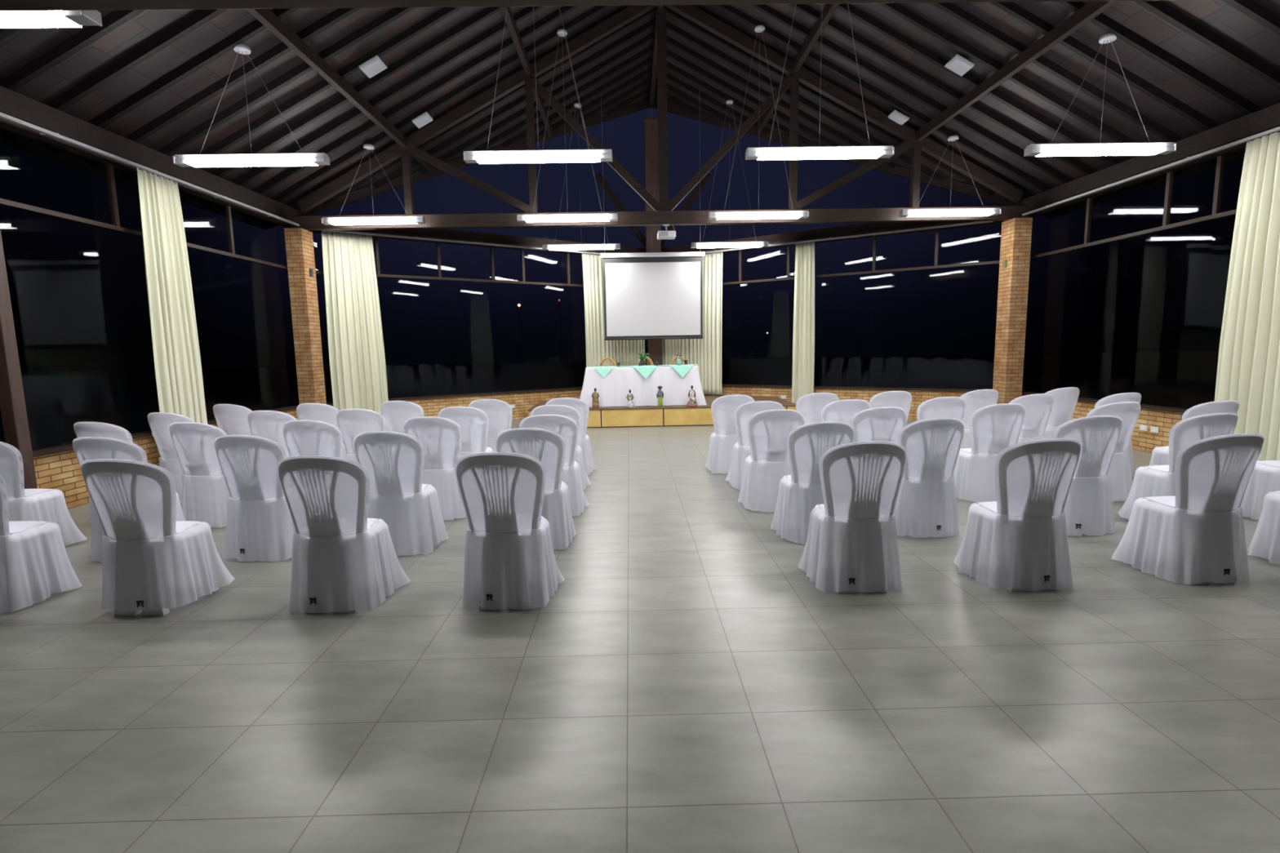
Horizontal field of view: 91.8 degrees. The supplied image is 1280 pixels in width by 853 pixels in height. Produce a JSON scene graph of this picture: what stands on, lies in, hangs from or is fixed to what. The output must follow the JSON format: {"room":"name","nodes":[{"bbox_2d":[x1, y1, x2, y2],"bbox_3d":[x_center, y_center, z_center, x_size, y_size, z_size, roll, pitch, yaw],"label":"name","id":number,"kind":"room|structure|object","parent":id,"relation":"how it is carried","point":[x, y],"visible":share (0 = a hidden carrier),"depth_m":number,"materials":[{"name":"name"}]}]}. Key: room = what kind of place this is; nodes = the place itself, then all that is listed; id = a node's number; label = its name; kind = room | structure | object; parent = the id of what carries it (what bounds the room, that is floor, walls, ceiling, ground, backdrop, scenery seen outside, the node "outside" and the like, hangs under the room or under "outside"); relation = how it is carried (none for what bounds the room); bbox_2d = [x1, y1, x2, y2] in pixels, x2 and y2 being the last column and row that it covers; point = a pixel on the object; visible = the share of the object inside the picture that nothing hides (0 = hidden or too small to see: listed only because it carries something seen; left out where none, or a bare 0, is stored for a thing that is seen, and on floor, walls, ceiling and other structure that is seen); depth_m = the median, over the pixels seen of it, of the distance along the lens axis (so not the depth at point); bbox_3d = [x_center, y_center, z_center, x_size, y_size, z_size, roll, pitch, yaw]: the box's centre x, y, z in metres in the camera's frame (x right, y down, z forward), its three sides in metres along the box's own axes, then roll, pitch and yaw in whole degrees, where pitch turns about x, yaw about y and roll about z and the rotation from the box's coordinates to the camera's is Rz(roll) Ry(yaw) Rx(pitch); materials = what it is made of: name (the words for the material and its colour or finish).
{"room":"event hall","nodes":[
{"label":"event hall","id":0,"kind":"room"},
{"bbox_2d":[33,408,298,509],"bbox_3d":[-5.711,0.239,8.250,0.180,0.570,5.264,-1,7,-1],"label":"wall","id":1,"kind":"structure","parent":0,"point":[61,471],"depth_m":6.07,"materials":[{"name":"brick"}]},
{"bbox_2d":[0,228,37,488],"bbox_3d":[-5.597,-0.756,3.970,0.167,3.620,3.060,-1,7,-1],"label":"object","id":2,"kind":"structure","parent":1,"relation":"in","point":[12,402],"depth_m":5.47,"materials":[{"name":"brown wood"}]},
{"bbox_2d":[0,111,299,457],"bbox_3d":[-5.545,-0.930,3.087,0.342,3.053,14.950,-1,7,-1],"label":"window","id":3,"kind":"structure","parent":1,"relation":"in","point":[109,163],"depth_m":6.69,"materials":[{"name":"brown wood"}]},
{"bbox_2d":[136,167,207,424],"bbox_3d":[-5.468,-1.141,7.287,0.105,3.482,0.831,-1,7,-1],"label":"curtain","id":4,"kind":"object","parent":3,"relation":"hanging from","point":[174,331],"visible":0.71,"depth_m":7.20,"materials":[{"name":"beige fabric"}]},
{"bbox_2d":[328,389,582,420],"bbox_3d":[-2.701,-0.427,13.072,7.423,0.570,0.181,-6,9,-35],"label":"wall","id":5,"kind":"structure","parent":0,"point":[522,402],"depth_m":12.95,"materials":[{"name":"brick"}]},
{"bbox_2d":[310,230,615,404],"bbox_3d":[-2.668,-2.211,12.753,7.423,3.053,0.343,-6,9,-35],"label":"window","id":6,"kind":"structure","parent":5,"relation":"in","point":[437,242],"depth_m":12.15,"materials":[{"name":"brown wood"}]},
{"bbox_2d":[321,231,388,413],"bbox_3d":[-5.011,-1.614,10.942,0.933,3.482,0.101,-6,9,-35],"label":"curtain","id":7,"kind":"object","parent":6,"relation":"hanging from","point":[357,357],"visible":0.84,"depth_m":10.91,"materials":[{"name":"beige fabric"}]},
{"bbox_2d":[297,100,648,253],"bbox_3d":[-2.760,-5.467,12.383,7.456,3.503,0.150,-6,9,-35],"label":"roof beam","id":8,"kind":"structure","parent":6,"relation":"on","point":[365,193],"depth_m":12.42,"materials":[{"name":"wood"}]},
{"bbox_2d":[582,253,644,367],"bbox_3d":[-0.564,-2.267,14.083,1.665,3.132,0.095,-6,9,-35],"label":"curtain","id":9,"kind":"object","parent":6,"relation":"hanging from","point":[625,352],"visible":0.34,"depth_m":13.79,"materials":[{"name":"beige fabric"}]},
{"bbox_2d":[644,118,662,365],"bbox_3d":[0.322,-3.676,14.460,0.340,6.560,0.260,-1,7,-1],"label":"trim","id":10,"kind":"structure","parent":5,"relation":"attached to","point":[653,244],"depth_m":14.10,"materials":[{"name":"brown wood"}]},
{"bbox_2d":[0,419,1279,852],"bbox_3d":[0.546,0.880,5.414,12.220,0.200,19.700,-1,7,-1],"label":"floor","id":11,"kind":"structure","parent":0,"point":[685,686],"depth_m":2.55,"materials":[{"name":"grey tile"}]},
{"bbox_2d":[0,475,82,613],"bbox_3d":[-3.865,0.607,3.706,0.566,0.924,0.566,0,7,4],"label":"covered chair","id":12,"kind":"object","parent":11,"relation":"on","point":[35,565],"visible":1,"depth_m":3.69,"materials":[{"name":"white fabric"}]},
{"bbox_2d":[0,441,87,546],"bbox_3d":[-4.721,0.498,4.680,0.618,0.924,0.614,-1,7,4],"label":"covered chair","id":13,"kind":"object","parent":11,"relation":"on","point":[24,504],"visible":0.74,"depth_m":4.59,"materials":[{"name":"white fabric"}]},
{"bbox_2d":[73,422,133,523],"bbox_3d":[-4.665,0.384,5.569,0.566,0.924,0.566,0,7,5],"label":"covered chair","id":14,"kind":"object","parent":11,"relation":"on","point":[82,429],"visible":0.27,"depth_m":5.29,"materials":[{"name":"fabric"}]},
{"bbox_2d":[72,436,185,562],"bbox_3d":[-3.754,0.496,4.561,0.566,0.924,0.566,-1,7,2],"label":"covered chair","id":15,"kind":"object","parent":11,"relation":"on","point":[91,447],"visible":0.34,"depth_m":4.32,"materials":[{"name":"white fabric"}]},
{"bbox_2d":[80,458,234,616],"bbox_3d":[-2.851,0.596,3.654,0.583,0.924,0.597,-1,7,2],"label":"covered chair","id":16,"kind":"object","parent":11,"relation":"on","point":[153,563],"visible":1,"depth_m":3.49,"materials":[{"name":"white fabric"}]},
{"bbox_2d":[147,412,195,502],"bbox_3d":[-4.609,0.285,6.341,0.579,0.923,0.600,0,7,7],"label":"covered chair","id":17,"kind":"object","parent":11,"relation":"on","point":[159,423],"visible":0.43,"depth_m":6.11,"materials":[{"name":"white fabric"}]},
{"bbox_2d":[168,422,230,528],"bbox_3d":[-3.705,0.385,5.434,0.579,0.923,0.600,0,7,5],"label":"covered chair","id":18,"kind":"object","parent":11,"relation":"on","point":[205,492],"visible":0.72,"depth_m":5.24,"materials":[{"name":"white fabric"}]},
{"bbox_2d":[213,404,252,435],"bbox_3d":[-4.592,0.171,7.233,0.586,0.923,0.594,0,7,8],"label":"covered chair","id":19,"kind":"object","parent":11,"relation":"on","point":[233,419],"visible":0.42,"depth_m":6.96,"materials":[{"name":"fabric"}]},
{"bbox_2d":[213,435,295,561],"bbox_3d":[-2.725,0.479,4.555,0.581,0.924,0.608,-1,7,3],"label":"covered chair","id":20,"kind":"object","parent":11,"relation":"on","point":[260,526],"visible":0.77,"depth_m":4.37,"materials":[{"name":"white fabric"}]},
{"bbox_2d":[247,410,297,457],"bbox_3d":[-3.637,0.265,6.368,0.579,0.923,0.600,-1,7,3],"label":"covered chair","id":21,"kind":"object","parent":11,"relation":"on","point":[268,424],"visible":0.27,"depth_m":6.09,"materials":[{"name":"fabric"}]},
{"bbox_2d":[284,227,326,404],"bbox_3d":[-5.540,-1.486,10.331,0.270,3.460,0.360,-1,7,-1],"label":"brick pillar","id":22,"kind":"structure","parent":11,"relation":"on","point":[299,242],"depth_m":10.17,"materials":[{"name":"brown brick"}]},
{"bbox_2d":[282,420,342,457],"bbox_3d":[-2.750,0.369,5.430,0.579,0.923,0.600,-1,7,2],"label":"covered chair","id":23,"kind":"object","parent":11,"relation":"on","point":[302,437],"visible":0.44,"depth_m":5.16,"materials":[{"name":"white fabric"}]},
{"bbox_2d":[296,403,346,457],"bbox_3d":[-3.587,0.164,7.151,0.581,0.924,0.608,-1,7,4],"label":"covered chair","id":24,"kind":"object","parent":11,"relation":"on","point":[326,413],"visible":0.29,"depth_m":6.86,"materials":[{"name":"fabric"}]},
{"bbox_2d":[277,455,410,613],"bbox_3d":[-1.764,0.578,3.654,0.618,0.924,0.614,-1,7,1],"label":"covered chair","id":25,"kind":"object","parent":11,"relation":"on","point":[344,560],"visible":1,"depth_m":3.48,"materials":[{"name":"white fabric"}]},
{"bbox_2d":[336,408,386,462],"bbox_3d":[-2.788,0.245,6.408,0.586,0.923,0.594,0,7,5],"label":"covered chair","id":26,"kind":"object","parent":11,"relation":"on","point":[352,422],"visible":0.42,"depth_m":6.14,"materials":[{"name":"fabric"}]},
{"bbox_2d":[353,431,448,555],"bbox_3d":[-1.793,0.456,4.618,0.586,0.923,0.594,-1,7,2],"label":"covered chair","id":27,"kind":"object","parent":11,"relation":"on","point":[393,462],"visible":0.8,"depth_m":4.43,"materials":[{"name":"white fabric"}]},
{"bbox_2d":[380,400,424,433],"bbox_3d":[-2.719,0.134,7.265,0.566,0.924,0.566,0,7,4],"label":"covered chair","id":28,"kind":"object","parent":11,"relation":"on","point":[395,413],"visible":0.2,"depth_m":7.01,"materials":[{"name":"fabric"}]},
{"bbox_2d":[403,416,465,520],"bbox_3d":[-1.795,0.340,5.523,0.566,0.924,0.566,-1,7,2],"label":"covered chair","id":29,"kind":"object","parent":11,"relation":"on","point":[441,437],"visible":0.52,"depth_m":5.34,"materials":[{"name":"white fabric"}]},
{"bbox_2d":[437,406,493,458],"bbox_3d":[-1.765,0.225,6.427,0.579,0.923,0.600,-1,7,1],"label":"covered chair","id":30,"kind":"object","parent":11,"relation":"on","point":[473,422],"visible":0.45,"depth_m":6.18,"materials":[{"name":"white fabric"}]},
{"bbox_2d":[468,399,512,452],"bbox_3d":[-1.702,0.113,7.295,0.618,0.924,0.614,-1,7,3],"label":"covered chair","id":31,"kind":"object","parent":11,"relation":"on","point":[499,412],"visible":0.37,"depth_m":7.05,"materials":[{"name":"fabric"}]},
{"bbox_2d":[454,452,564,609],"bbox_3d":[-0.770,0.559,3.663,0.581,0.924,0.608,-1,7,1],"label":"covered chair","id":32,"kind":"object","parent":11,"relation":"on","point":[509,561],"visible":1,"depth_m":3.48,"materials":[{"name":"white fabric"}]},
{"bbox_2d":[495,427,576,550],"bbox_3d":[-0.793,0.434,4.645,0.566,0.924,0.566,-1,7,2],"label":"covered chair","id":33,"kind":"object","parent":11,"relation":"on","point":[548,446],"visible":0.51,"depth_m":4.47,"materials":[{"name":"white fabric"}]},
{"bbox_2d":[519,414,589,516],"bbox_3d":[-0.774,0.321,5.539,0.579,0.923,0.600,-1,7,0],"label":"covered chair","id":34,"kind":"object","parent":11,"relation":"on","point":[566,427],"visible":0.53,"depth_m":5.36,"materials":[{"name":"white fabric"}]},
{"bbox_2d":[530,404,591,489],"bbox_3d":[-0.832,0.208,6.431,0.579,0.923,0.600,-1,7,2],"label":"covered chair","id":35,"kind":"object","parent":11,"relation":"on","point":[571,412],"visible":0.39,"depth_m":6.18,"materials":[{"name":"fabric"}]},
{"bbox_2d":[545,397,595,475],"bbox_3d":[-0.823,0.099,7.283,0.581,0.924,0.608,-1,7,1],"label":"covered chair","id":36,"kind":"object","parent":11,"relation":"on","point":[584,442],"visible":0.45,"depth_m":7.11,"materials":[{"name":"fabric"}]},
{"bbox_2d":[527,394,795,427],"bbox_3d":[0.412,-0.407,13.324,5.040,0.360,3.640,-1,7,-1],"label":"stage","id":37,"kind":"object","parent":11,"relation":"on","point":[674,415],"visible":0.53,"depth_m":11.53,"materials":[{"name":"brown"}]},
{"bbox_3d":[0.038,-0.790,12.089,2.090,0.725,0.560,-1,7,-1],"label":"folding table","id":38,"kind":"object","parent":37,"relation":"on","visible":0},
{"bbox_2d":[579,365,706,407],"bbox_3d":[0.038,-0.802,12.088,2.463,0.736,0.939,-1,7,-1],"label":"tablecloth","id":39,"kind":"object","parent":38,"relation":"on","point":[612,389],"visible":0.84,"depth_m":11.75,"materials":[{"name":"white fabric"}]},
{"bbox_2d":[704,394,755,474],"bbox_3d":[1.074,0.066,7.288,0.618,0.924,0.614,-1,7,-2],"label":"covered chair","id":40,"kind":"object","parent":11,"relation":"on","point":[722,441],"visible":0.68,"depth_m":7.10,"materials":[{"name":"white fabric"}]},
{"bbox_2d":[724,400,784,489],"bbox_3d":[1.210,0.169,6.459,0.586,0.923,0.594,-1,7,-1],"label":"covered chair","id":41,"kind":"object","parent":11,"relation":"on","point":[741,449],"visible":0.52,"depth_m":6.29,"materials":[{"name":"fabric"}]},
{"bbox_2d":[737,408,804,512],"bbox_3d":[1.205,0.275,5.629,0.579,0.923,0.600,-1,7,-1],"label":"covered chair","id":42,"kind":"object","parent":11,"relation":"on","point":[767,464],"visible":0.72,"depth_m":5.44,"materials":[{"name":"white fabric"}]},
{"bbox_2d":[769,421,855,544],"bbox_3d":[1.314,0.390,4.706,0.566,0.924,0.566,-1,7,-3],"label":"covered chair","id":43,"kind":"object","parent":11,"relation":"on","point":[800,491],"visible":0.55,"depth_m":4.54,"materials":[{"name":"white fabric"}]},
{"bbox_2d":[795,392,839,424],"bbox_3d":[2.070,0.036,7.388,0.579,0.923,0.600,-1,7,-3],"label":"covered chair","id":44,"kind":"object","parent":11,"relation":"on","point":[811,406],"visible":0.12,"depth_m":7.11,"materials":[{"name":"fabric"}]},
{"bbox_2d":[821,399,870,424],"bbox_3d":[2.091,0.152,6.474,0.581,0.924,0.608,-2,7,-4],"label":"covered chair","id":45,"kind":"object","parent":11,"relation":"on","point":[841,411],"visible":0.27,"depth_m":6.18,"materials":[{"name":"fabric"}]},
{"bbox_2d":[797,441,906,593],"bbox_3d":[1.313,0.504,3.809,0.618,0.924,0.614,-1,7,0],"label":"covered chair","id":46,"kind":"object","parent":11,"relation":"on","point":[851,545],"visible":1,"depth_m":3.63,"materials":[{"name":"white fabric"}]},
{"bbox_2d":[849,406,906,443],"bbox_3d":[2.115,0.253,5.677,0.618,0.924,0.614,-1,7,-3],"label":"covered chair","id":47,"kind":"object","parent":11,"relation":"on","point":[885,424],"visible":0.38,"depth_m":5.41,"materials":[{"name":"white fabric"}]},
{"bbox_2d":[869,391,911,426],"bbox_3d":[2.944,0.012,7.459,0.581,0.924,0.608,-1,7,-3],"label":"covered chair","id":48,"kind":"object","parent":11,"relation":"on","point":[901,399],"visible":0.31,"depth_m":7.17,"materials":[{"name":"fabric"}]},
{"bbox_2d":[893,417,964,538],"bbox_3d":[2.184,0.360,4.828,0.581,0.924,0.608,-2,7,-4],"label":"covered chair","id":49,"kind":"object","parent":11,"relation":"on","point":[926,507],"visible":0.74,"depth_m":4.64,"materials":[{"name":"white fabric"}]},
{"bbox_2d":[916,396,965,421],"bbox_3d":[3.093,0.124,6.558,0.566,0.924,0.566,-2,7,-4],"label":"covered chair","id":50,"kind":"object","parent":11,"relation":"on","point":[943,406],"visible":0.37,"depth_m":6.29,"materials":[{"name":"fabric"}]},
{"bbox_2d":[959,389,998,448],"bbox_3d":[3.942,-0.004,7.451,0.586,0.923,0.594,-2,7,-7],"label":"covered chair","id":51,"kind":"object","parent":11,"relation":"on","point":[975,400],"visible":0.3,"depth_m":7.18,"materials":[{"name":"fabric"}]},
{"bbox_2d":[953,403,1025,502],"bbox_3d":[3.225,0.221,5.776,0.566,0.924,0.566,-1,7,-3],"label":"covered chair","id":52,"kind":"object","parent":11,"relation":"on","point":[993,428],"visible":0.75,"depth_m":5.61,"materials":[{"name":"white fabric"}]},
{"bbox_2d":[992,217,1032,404],"bbox_3d":[6.286,-1.713,10.508,0.290,3.460,0.360,-1,7,-1],"label":"brick pillar","id":53,"kind":"structure","parent":11,"relation":"on","point":[1016,233],"depth_m":10.36,"materials":[{"name":"brown brick"}]},
{"bbox_2d":[953,438,1080,591],"bbox_3d":[2.321,0.488,3.799,0.581,0.924,0.608,-1,7,-4],"label":"covered chair","id":54,"kind":"object","parent":11,"relation":"on","point":[1017,541],"visible":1,"depth_m":3.62,"materials":[{"name":"white fabric"}]},
{"bbox_2d":[1008,393,1053,444],"bbox_3d":[4.110,0.086,6.724,0.579,0.923,0.600,-2,7,-5],"label":"covered chair","id":55,"kind":"object","parent":11,"relation":"on","point":[1038,406],"visible":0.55,"depth_m":6.46,"materials":[{"name":"fabric"}]},
{"bbox_2d":[1044,386,1079,439],"bbox_3d":[4.940,-0.029,7.505,0.566,0.924,0.566,-2,7,-9],"label":"covered chair","id":56,"kind":"object","parent":11,"relation":"on","point":[1064,399],"visible":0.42,"depth_m":7.27,"materials":[{"name":"fabric"}]},
{"bbox_2d":[1053,415,1122,536],"bbox_3d":[3.326,0.345,4.786,0.566,0.924,0.566,-1,7,-3],"label":"covered chair","id":57,"kind":"object","parent":11,"relation":"on","point":[1088,509],"visible":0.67,"depth_m":4.62,"materials":[{"name":"white fabric"}]},
{"bbox_2d":[1085,401,1140,502],"bbox_3d":[4.248,0.205,5.763,0.579,0.923,0.600,-2,7,-6],"label":"covered chair","id":58,"kind":"object","parent":11,"relation":"on","point":[1119,472],"visible":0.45,"depth_m":5.57,"materials":[{"name":"white fabric"}]},
{"bbox_2d":[1094,392,1141,476],"bbox_3d":[4.999,0.075,6.687,0.579,0.923,0.600,-2,7,-7],"label":"covered chair","id":59,"kind":"object","parent":11,"relation":"on","point":[1125,397],"visible":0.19,"depth_m":6.39,"materials":[{"name":"fabric"}]},
{"bbox_2d":[1117,413,1238,519],"bbox_3d":[4.219,0.324,4.835,0.618,0.924,0.614,-2,7,-4],"label":"covered chair","id":60,"kind":"object","parent":11,"relation":"on","point":[1151,481],"visible":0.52,"depth_m":4.66,"materials":[{"name":"white fabric"}]},
{"bbox_2d":[1111,433,1264,584],"bbox_3d":[3.413,0.463,3.853,0.586,0.923,0.594,-1,7,-4],"label":"covered chair","id":61,"kind":"object","parent":11,"relation":"on","point":[1196,535],"visible":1,"depth_m":3.68,"materials":[{"name":"white fabric"}]},
{"bbox_2d":[1149,400,1239,466],"bbox_3d":[5.090,0.195,5.725,0.581,0.924,0.608,-2,7,-4],"label":"covered chair","id":62,"kind":"object","parent":11,"relation":"on","point":[1160,455],"visible":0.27,"depth_m":5.45,"materials":[{"name":"fabric"}]},
{"bbox_2d":[1240,460,1279,519],"bbox_3d":[5.183,0.293,4.950,0.586,0.923,0.594,-2,7,-4],"label":"covered chair","id":63,"kind":"object","parent":11,"relation":"on","point":[1264,478],"visible":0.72,"depth_m":4.97,"materials":[{"name":"fabric"}]},
{"bbox_2d":[1247,490,1279,564],"bbox_3d":[4.349,0.437,3.928,0.566,0.924,0.566,-1,7,-3],"label":"covered chair","id":64,"kind":"object","parent":11,"relation":"on","point":[1265,542],"visible":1,"depth_m":4.06,"materials":[{"name":"white fabric"}]},
{"bbox_2d":[0,0,1279,229],"bbox_3d":[0.449,-4.590,4.844,13.500,3.682,20.550,-1,7,-1],"label":"ceiling","id":65,"kind":"structure","parent":0,"point":[156,80],"depth_m":8.05,"materials":[{"name":"wood"}]},
{"bbox_2d":[0,9,102,28],"bbox_3d":[-4.084,-3.013,3.639,1.575,1.189,0.160,-1,7,-1],"label":"pendant lamp","id":66,"kind":"object","parent":65,"relation":"hanging from","point":[8,19],"visible":0.69,"depth_m":3.71,"materials":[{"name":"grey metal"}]},
{"bbox_2d":[0,85,305,221],"bbox_3d":[-5.571,-2.507,2.752,0.160,0.220,15.484,-1,7,-1],"label":"ceiling beam","id":67,"kind":"structure","parent":65,"relation":"attached to","point":[12,104],"depth_m":6.69,"materials":[{"name":"brown wood"}]},
{"bbox_2d":[172,44,329,167],"bbox_3d":[-4.134,-3.379,6.526,1.575,1.189,0.160,-1,7,-1],"label":"pendant lamp","id":68,"kind":"object","parent":65,"relation":"hanging from","point":[251,159],"visible":1,"depth_m":6.54,"materials":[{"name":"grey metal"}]},
{"bbox_2d":[185,156,318,167],"bbox_3d":[-4.124,-2.814,6.598,1.310,0.050,0.150,-1,7,-1],"label":"diffuser","id":69,"kind":"object","parent":68,"relation":"attached to","point":[196,162],"depth_m":6.53,"materials":[{"name":"plastic"}]},
{"bbox_2d":[321,143,426,225],"bbox_3d":[-4.189,-3.779,9.670,1.575,1.189,0.160,-1,7,-1],"label":"pendant lamp","id":70,"kind":"object","parent":65,"relation":"hanging from","point":[408,220],"visible":1,"depth_m":9.68,"materials":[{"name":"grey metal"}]},
{"bbox_2d":[329,218,417,225],"bbox_3d":[-4.179,-3.214,9.742,1.310,0.050,0.150,-1,7,-1],"label":"diffuser","id":71,"kind":"object","parent":70,"relation":"attached to","point":[332,221],"depth_m":9.67,"materials":[{"name":"plastic"}]},
{"bbox_2d":[462,6,612,164],"bbox_3d":[-1.109,-4.241,6.469,1.575,2.809,0.160,-1,7,-1],"label":"pendant lamp","id":72,"kind":"object","parent":65,"relation":"hanging from","point":[589,155],"visible":1,"depth_m":6.59,"materials":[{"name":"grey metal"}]},
{"bbox_2d":[475,152,599,164],"bbox_3d":[-1.085,-2.873,6.643,1.310,0.050,0.150,-1,7,-1],"label":"diffuser","id":73,"kind":"object","parent":72,"relation":"attached to","point":[481,157],"depth_m":6.58,"materials":[{"name":"plastic"}]},
{"bbox_2d":[516,164,617,222],"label":"pendant lamp","id":74,"kind":"object","parent":65,"relation":"hanging from","point":[569,217],"depth_m":9.73,"materials":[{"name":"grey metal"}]},
{"bbox_2d":[525,216,609,222],"bbox_3d":[-1.140,-3.272,9.787,1.310,0.050,0.150,-1,7,-1],"label":"diffuser","id":75,"kind":"object","parent":74,"relation":"attached to","point":[528,219],"depth_m":9.72,"materials":[{"name":"plastic"}]},
{"bbox_2d":[542,102,620,250],"bbox_3d":[-1.213,-5.001,12.450,1.575,2.809,0.160,-1,7,-1],"label":"pendant lamp","id":76,"kind":"object","parent":65,"relation":"hanging from","point":[554,246],"visible":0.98,"depth_m":12.57,"materials":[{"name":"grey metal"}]},
{"bbox_2d":[0,0,1184,11],"bbox_3d":[0.478,-4.240,3.371,12.120,3.546,0.140,-1,7,-1],"label":"ceiling beam","id":77,"kind":"structure","parent":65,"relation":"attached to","point":[5,5],"depth_m":3.59,"materials":[{"name":"brown wood"}]},
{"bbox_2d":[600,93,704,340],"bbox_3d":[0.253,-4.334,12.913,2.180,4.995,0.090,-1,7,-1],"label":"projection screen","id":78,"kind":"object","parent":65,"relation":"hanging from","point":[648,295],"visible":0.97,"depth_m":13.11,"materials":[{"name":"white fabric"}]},
{"bbox_2d":[290,4,1030,231],"bbox_3d":[0.362,-5.082,9.997,12.120,3.546,0.140,-1,7,-1],"label":"roof truss","id":79,"kind":"object","parent":65,"relation":"attached to","point":[662,216],"visible":0.76,"depth_m":10.04,"materials":[{"name":"brown wood"}]},
{"bbox_2d":[690,99,768,248],"bbox_3d":[1.806,-5.075,12.493,1.575,2.841,0.160,-1,7,-1],"label":"pendant lamp","id":80,"kind":"object","parent":65,"relation":"hanging from","point":[720,244],"visible":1,"depth_m":12.61,"materials":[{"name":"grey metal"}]},
{"bbox_2d":[708,173,808,219],"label":"pendant lamp","id":81,"kind":"object","parent":65,"relation":"hanging from","point":[793,214],"depth_m":9.78,"materials":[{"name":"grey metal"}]},
{"bbox_2d":[716,213,800,219],"bbox_3d":[1.879,-3.330,9.833,1.310,0.050,0.150,-1,7,-1],"label":"diffuser","id":82,"kind":"object","parent":81,"relation":"attached to","point":[719,215],"depth_m":9.77,"materials":[{"name":"plastic"}]},
{"bbox_2d":[745,3,894,159],"bbox_3d":[1.910,-4.315,6.512,1.575,2.841,0.160,-1,7,-1],"label":"pendant lamp","id":83,"kind":"object","parent":65,"relation":"hanging from","point":[768,153],"visible":1,"depth_m":6.63,"materials":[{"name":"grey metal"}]},
{"bbox_2d":[757,149,882,159],"bbox_3d":[1.934,-2.931,6.689,1.310,0.050,0.150,-1,7,-1],"label":"diffuser","id":84,"kind":"object","parent":83,"relation":"attached to","point":[762,154],"depth_m":6.62,"materials":[{"name":"plastic"}]},
{"bbox_2d":[898,135,1001,217],"bbox_3d":[4.928,-3.964,9.806,1.575,1.210,0.160,-1,7,-1],"label":"pendant lamp","id":85,"kind":"object","parent":65,"relation":"hanging from","point":[984,211],"visible":1,"depth_m":9.82,"materials":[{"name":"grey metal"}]},
{"bbox_2d":[906,210,993,217],"bbox_3d":[4.938,-3.389,9.879,1.310,0.050,0.150,-1,7,-1],"label":"diffuser","id":86,"kind":"object","parent":85,"relation":"attached to","point":[910,213],"depth_m":9.81,"materials":[{"name":"plastic"}]},
{"bbox_2d":[944,53,974,75],"bbox_3d":[4.160,-4.704,8.075,0.249,0.150,0.300,-1,7,-1],"label":"ceiling panel","id":87,"kind":"object","parent":65,"relation":"attached to","point":[958,64],"visible":1,"depth_m":8.04,"materials":[{"name":"grey"}]},
{"bbox_2d":[1023,33,1177,156],"bbox_3d":[4.983,-3.565,6.661,1.575,1.210,0.160,-1,7,-1],"label":"pendant lamp","id":88,"kind":"object","parent":65,"relation":"hanging from","point":[1149,148],"visible":1,"depth_m":6.68,"materials":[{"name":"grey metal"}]},
{"bbox_2d":[1035,146,1164,156],"bbox_3d":[4.993,-2.989,6.734,1.310,0.050,0.150,-1,7,-1],"label":"diffuser","id":89,"kind":"object","parent":88,"relation":"attached to","point":[1046,151],"depth_m":6.67,"materials":[{"name":"plastic"}]},
{"bbox_2d":[1013,102,1279,211],"bbox_3d":[6.605,-2.740,2.935,0.160,0.220,15.484,-1,7,-1],"label":"ceiling beam","id":90,"kind":"structure","parent":65,"relation":"attached to","point":[1265,119],"depth_m":7.57,"materials":[{"name":"brown wood"}]},
{"bbox_2d":[706,386,968,419],"bbox_3d":[3.509,-0.546,13.165,7.423,0.570,0.181,4,9,33],"label":"wall","id":91,"kind":"structure","parent":0,"point":[918,397],"depth_m":12.56,"materials":[{"name":"brick"}]},
{"bbox_2d":[689,220,1005,391],"bbox_3d":[3.416,-2.327,12.845,7.423,3.052,0.343,4,9,33],"label":"window","id":92,"kind":"structure","parent":91,"relation":"in","point":[936,246],"depth_m":12.06,"materials":[{"name":"brown wood"}]},
{"bbox_2d":[662,251,723,395],"bbox_3d":[1.145,-2.310,14.189,1.655,3.132,0.097,4,9,34],"label":"curtain","id":93,"kind":"object","parent":92,"relation":"hanging from","point":[705,353],"visible":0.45,"depth_m":13.94,"materials":[{"name":"beige fabric"}]},
{"bbox_2d":[791,241,814,403],"bbox_3d":[3.362,-1.988,12.741,0.479,3.482,0.100,4,9,34],"label":"curtain","id":94,"kind":"object","parent":92,"relation":"hanging from","point":[803,336],"visible":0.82,"depth_m":12.72,"materials":[{"name":"beige fabric"}]},
{"bbox_2d":[653,100,1021,252],"bbox_3d":[3.395,-5.585,12.475,7.456,3.503,0.150,4,9,33],"label":"roof truss","id":95,"kind":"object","parent":92,"relation":"on","point":[955,186],"depth_m":12.50,"materials":[{"name":"brown wood"}]},
{"bbox_2d":[1022,394,1183,453],"bbox_3d":[6.774,0.645,3.368,0.180,0.570,15.484,-1,7,-1],"label":"wall","id":96,"kind":"structure","parent":0,"point":[1143,441],"depth_m":8.03,"materials":[{"name":"brick"}]},
{"bbox_2d":[1022,126,1279,413],"bbox_3d":[6.631,-1.147,3.138,0.342,3.053,15.484,-1,7,-1],"label":"window","id":97,"kind":"structure","parent":96,"relation":"in","point":[1220,155],"depth_m":7.76,"materials":[{"name":"brown wood"}]},
{"bbox_2d":[1214,131,1279,461],"bbox_3d":[6.435,-1.230,6.370,0.110,3.482,0.940,-1,7,-1],"label":"curtain","id":98,"kind":"object","parent":97,"relation":"hanging from","point":[1248,367],"visible":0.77,"depth_m":6.46,"materials":[{"name":"beige fabric"}]},
{"label":"outside","id":99,"kind":"structure","parent":0,"visible":0},
{"bbox_2d":[0,350,1218,450],"bbox_3d":[0.539,1.133,6.202,160.000,0.300,160.000,-1,7,-1],"label":"ground","id":100,"kind":"structure","parent":99,"point":[55,401],"depth_m":33.83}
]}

